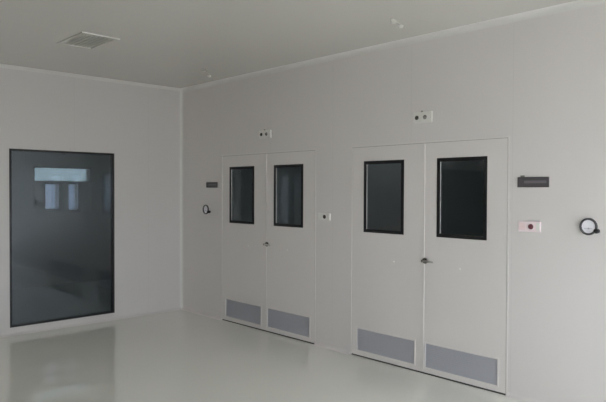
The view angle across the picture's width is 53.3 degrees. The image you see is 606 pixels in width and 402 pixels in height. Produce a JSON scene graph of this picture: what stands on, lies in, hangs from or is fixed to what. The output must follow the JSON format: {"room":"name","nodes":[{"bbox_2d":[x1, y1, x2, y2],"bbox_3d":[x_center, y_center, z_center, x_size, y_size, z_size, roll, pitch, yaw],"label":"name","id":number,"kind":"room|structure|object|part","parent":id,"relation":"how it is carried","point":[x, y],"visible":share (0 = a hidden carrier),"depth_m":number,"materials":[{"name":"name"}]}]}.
{"room":"clean room","nodes":[
{"label":"clean room","id":0,"kind":"room"},
{"bbox_2d":[11,151,110,288],"bbox_3d":[-6.068,-0.042,8.417,10.400,2.947,0.200,-1,1,-44],"label":"wall","id":1,"kind":"structure","parent":0,"point":[49,248],"depth_m":10.16,"materials":[{"name":"black glass"}]},
{"bbox_2d":[33,167,91,211],"bbox_3d":[-4.085,-0.198,10.233,0.980,0.730,0.132,-1,1,-44],"label":"window","id":2,"kind":"structure","parent":1,"relation":"in","point":[46,196],"depth_m":10.20,"materials":[{"name":"grey"}]},
{"bbox_3d":[-4.244,-0.077,10.127,0.216,0.406,0.010,-1,1,-44],"label":"glass pane","id":3,"kind":"part","parent":2,"relation":"part of","materials":[{"name":"blue glass"}]},
{"bbox_3d":[-4.105,-0.446,10.251,0.936,0.211,0.010,-1,1,-44],"label":"glass pane","id":4,"kind":"part","parent":2,"relation":"part of","materials":[{"name":"glass"}]},
{"bbox_3d":[-4.045,-0.070,10.193,0.980,0.475,0.007,-1,1,-44],"label":"surround panel","id":5,"kind":"part","parent":2,"relation":"part of","materials":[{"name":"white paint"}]},
{"bbox_3d":[-3.989,-0.070,10.370,0.151,0.426,0.010,-1,1,-44],"label":"glass pane","id":6,"kind":"part","parent":2,"relation":"part of","materials":[{"name":"blue glass"}]},
{"bbox_2d":[0,67,179,333],"bbox_3d":[-4.615,0.018,5.288,8.200,2.947,0.060,-1,1,-44],"label":"wall","id":7,"kind":"structure","parent":0,"point":[140,125],"depth_m":7.49,"materials":[{"name":"white paint"}]},
{"bbox_2d":[9,148,114,327],"bbox_3d":[-2.780,0.402,7.030,1.217,1.961,0.056,-1,1,-44],"label":"window","id":8,"kind":"structure","parent":7,"relation":"in","point":[112,310],"depth_m":7.08,"materials":[{"name":"black"}]},
{"bbox_2d":[0,64,180,90],"bbox_3d":[-4.577,-1.438,5.229,8.200,0.034,0.034,-1,1,-44],"label":"trim","id":9,"kind":"structure","parent":7,"relation":"attached to","point":[1,65],"depth_m":7.14,"materials":[{"name":"white"}]},
{"bbox_2d":[0,307,181,337],"bbox_3d":[-4.587,1.474,5.279,8.200,0.035,0.035,-1,1,-44],"label":"baseboard","id":10,"kind":"structure","parent":7,"relation":"attached to","point":[176,308],"depth_m":7.19,"materials":[{"name":"grey"}]},
{"bbox_2d":[180,90,182,307],"bbox_3d":[-1.621,-0.020,8.066,0.032,2.947,0.032,-1,1,-44],"label":"trim","id":11,"kind":"structure","parent":7,"relation":"attached to","point":[181,91],"depth_m":8.07,"materials":[{"name":"white metal"}]},
{"bbox_2d":[0,279,521,401],"bbox_3d":[-2.220,1.577,4.312,10.500,0.120,11.500,-1,1,-44],"label":"floor","id":12,"kind":"structure","parent":0,"point":[179,355],"depth_m":5.53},
{"bbox_2d":[233,167,293,223],"bbox_3d":[-0.884,-0.032,8.912,2.200,2.947,0.060,-1,1,-44],"label":"wall","id":13,"kind":"structure","parent":0,"point":[242,178],"depth_m":8.98,"materials":[{"name":"black glass"}]},
{"bbox_2d":[0,0,576,87],"bbox_3d":[-2.209,-1.480,4.259,10.500,0.100,11.500,-1,1,-44],"label":"ceiling","id":14,"kind":"structure","parent":0,"point":[169,43],"depth_m":5.08,"materials":[{"name":"white paint"}]},
{"bbox_2d":[57,32,119,49],"bbox_3d":[-1.944,-1.443,5.462,0.350,0.013,0.550,-1,1,-44],"label":"ceiling vent","id":15,"kind":"object","parent":14,"relation":"in","point":[85,40],"visible":1,"depth_m":5.44,"materials":[{"name":"grey metal"}]},
{"bbox_2d":[202,69,210,76],"bbox_3d":[-1.096,-1.454,6.868,0.044,0.034,0.360,0,1,2],"label":"ceiling fitting","id":16,"kind":"object","parent":14,"relation":"attached to","point":[203,70],"visible":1,"depth_m":6.87,"materials":[{"name":"grey"}]},
{"bbox_2d":[391,19,403,27],"bbox_3d":[0.751,-1.411,4.809,0.044,0.034,0.190,1,1,33],"label":"ceiling fitting","id":17,"kind":"object","parent":14,"relation":"attached to","point":[393,21],"visible":1,"depth_m":4.81,"materials":[{"name":"grey"}]},
{"bbox_2d":[294,160,483,235],"bbox_3d":[1.557,-0.005,7.865,0.100,2.947,11.500,-1,1,-44],"label":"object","id":18,"kind":"structure","parent":0,"point":[461,181],"depth_m":7.57,"materials":[{"name":"black glass"}]},
{"bbox_2d":[183,3,605,401],"bbox_3d":[1.135,0.039,5.231,0.060,2.947,8.060,-1,1,-44],"label":"wall","id":19,"kind":"structure","parent":0,"point":[539,83],"depth_m":4.83,"materials":[{"name":"white paint"}]},
{"bbox_2d":[181,307,220,319],"bbox_3d":[-1.329,1.442,7.777,0.035,0.035,0.898,-1,1,-44],"label":"baseboard","id":20,"kind":"structure","parent":19,"relation":"attached to","point":[183,308],"depth_m":7.75,"materials":[{"name":"grey"}]},
{"bbox_2d":[203,205,210,213],"bbox_3d":[-1.219,0.106,7.634,0.046,0.122,0.132,-1,1,-44],"label":"pressure gauge","id":21,"kind":"object","parent":19,"relation":"attached to","point":[206,209],"visible":1,"depth_m":7.63,"materials":[{"name":"white plastic"}]},
{"bbox_2d":[206,182,217,187],"bbox_3d":[-1.143,-0.203,7.574,0.013,0.070,0.238,-1,1,-44],"label":"wall sign","id":22,"kind":"object","parent":19,"relation":"attached to","point":[208,184],"visible":1,"depth_m":7.56,"materials":[{"name":"grey"}]},
{"bbox_2d":[259,129,271,138],"bbox_3d":[-0.432,-0.758,6.799,0.039,0.103,0.205,-1,1,-44],"label":"wall lamp","id":23,"kind":"object","parent":19,"relation":"attached to","point":[263,134],"visible":1,"depth_m":6.78,"materials":[{"name":"white plastic"}]},
{"bbox_2d":[221,149,315,343],"bbox_3d":[-0.438,0.464,6.847,0.124,2.031,1.648,-1,1,-44],"label":"door","id":24,"kind":"structure","parent":19,"relation":"in","point":[268,267],"depth_m":6.78,"materials":[{"name":"paint"}]},
{"bbox_3d":[-0.726,-0.070,7.144,0.005,0.675,0.472,-1,1,-44],"label":"glazing frame","id":25,"kind":"part","parent":24,"relation":"part of","materials":[{"name":"black"}]},
{"bbox_2d":[226,299,260,324],"bbox_3d":[-0.703,1.307,7.163,0.029,0.211,0.674,-1,1,-44],"label":"grille","id":26,"kind":"object","parent":24,"relation":"attached to","point":[238,310],"depth_m":7.14,"materials":[{"name":"grey metal"}]},
{"bbox_3d":[-0.705,1.307,7.161,0.034,0.231,0.698,-1,1,-44],"label":"grille frame","id":27,"kind":"part","parent":24,"relation":"part of","materials":[{"name":"paint"}]},
{"bbox_3d":[-0.157,1.319,6.585,0.034,0.231,0.708,-1,1,-44],"label":"grille frame","id":28,"kind":"part","parent":24,"relation":"part of","materials":[{"name":"paint"}]},
{"bbox_2d":[268,309,308,336],"bbox_3d":[-0.156,1.319,6.587,0.029,0.211,0.684,-1,1,-44],"label":"grille","id":29,"kind":"object","parent":24,"relation":"attached to","point":[284,321],"depth_m":6.57,"materials":[{"name":"grey metal"}]},
{"bbox_3d":[-0.161,-0.057,6.549,0.005,0.675,0.472,-1,1,-44],"label":"glazing frame","id":30,"kind":"part","parent":24,"relation":"part of","materials":[{"name":"black glass"}]},
{"bbox_2d":[318,213,330,220],"bbox_3d":[0.213,0.160,6.143,0.023,0.073,0.172,-1,1,-44],"label":"wall switch","id":31,"kind":"object","parent":19,"relation":"attached to","point":[321,216],"visible":1,"depth_m":6.13,"materials":[{"name":"white plastic"}]},
{"bbox_2d":[314,341,349,354],"bbox_3d":[0.282,1.478,6.080,0.035,0.035,0.487,-1,1,-44],"label":"baseboard","id":32,"kind":"structure","parent":19,"relation":"attached to","point":[318,344],"depth_m":6.08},
{"bbox_2d":[181,0,605,91],"bbox_3d":[1.122,-1.410,5.147,0.046,0.046,8.000,-1,1,-44],"label":"trim","id":33,"kind":"structure","parent":19,"relation":"attached to","point":[577,4],"depth_m":5.26,"materials":[{"name":"white"}]},
{"bbox_2d":[413,111,432,123],"bbox_3d":[1.038,-0.734,5.250,0.039,0.107,0.189,-1,1,-44],"label":"wall lamp","id":34,"kind":"object","parent":19,"relation":"attached to","point":[420,117],"visible":1,"depth_m":5.24,"materials":[{"name":"white plastic"}]},
{"bbox_2d":[350,136,509,394],"bbox_3d":[1.032,0.496,5.298,0.124,2.031,1.648,-1,1,-44],"label":"door","id":35,"kind":"structure","parent":19,"relation":"in","point":[425,300],"depth_m":5.21,"materials":[{"name":"paint"}]},
{"bbox_3d":[0.744,-0.037,5.596,0.005,0.675,0.472,-1,1,-44],"label":"glazing frame","id":36,"kind":"part","parent":35,"relation":"part of","materials":[{"name":"black"}]},
{"bbox_2d":[357,329,413,363],"bbox_3d":[0.767,1.339,5.615,0.029,0.211,0.674,-1,1,-44],"label":"grille","id":37,"kind":"object","parent":35,"relation":"attached to","point":[385,345],"depth_m":5.59,"materials":[{"name":"grey metal"}]},
{"bbox_3d":[0.765,1.339,5.613,0.034,0.231,0.698,-1,1,-44],"label":"grille frame","id":38,"kind":"part","parent":35,"relation":"part of","materials":[{"name":"paint"}]},
{"bbox_2d":[425,344,496,384],"bbox_3d":[1.314,1.351,5.038,0.029,0.211,0.684,-1,1,-44],"label":"grille","id":39,"kind":"object","parent":35,"relation":"attached to","point":[477,367],"depth_m":5.02,"materials":[{"name":"grey metal"}]},
{"bbox_3d":[1.312,1.352,5.037,0.034,0.231,0.708,-1,1,-44],"label":"grille frame","id":40,"kind":"part","parent":35,"relation":"part of","materials":[{"name":"paint"}]},
{"bbox_3d":[1.309,-0.025,5.000,0.005,0.675,0.472,-1,1,-44],"label":"glazing frame","id":41,"kind":"part","parent":35,"relation":"part of","materials":[{"name":"black"}]},
{"bbox_2d":[506,392,545,401],"bbox_3d":[2.727,1.531,3.505,0.035,0.035,3.319,-1,1,-44],"label":"baseboard","id":42,"kind":"structure","parent":19,"relation":"attached to","point":[514,396],"depth_m":4.63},
{"bbox_2d":[518,221,540,231],"bbox_3d":[1.709,0.194,4.568,0.023,0.080,0.177,-1,1,-44],"label":"wall switch","id":43,"kind":"object","parent":19,"relation":"attached to","point":[525,226],"visible":1,"depth_m":4.56,"materials":[{"name":"white plastic"}]},
{"bbox_2d":[517,175,548,186],"bbox_3d":[1.732,-0.149,4.546,0.013,0.091,0.245,-1,1,-44],"label":"wall sign","id":44,"kind":"object","parent":19,"relation":"attached to","point":[522,181],"visible":1,"depth_m":4.54,"materials":[{"name":"grey"}]},
{"bbox_2d":[579,218,599,234],"bbox_3d":[2.009,0.179,4.234,0.046,0.122,0.132,-1,1,-44],"label":"pressure gauge","id":45,"kind":"object","parent":19,"relation":"attached to","point":[588,226],"visible":1,"depth_m":4.23,"materials":[{"name":"white plastic"}]}
]}

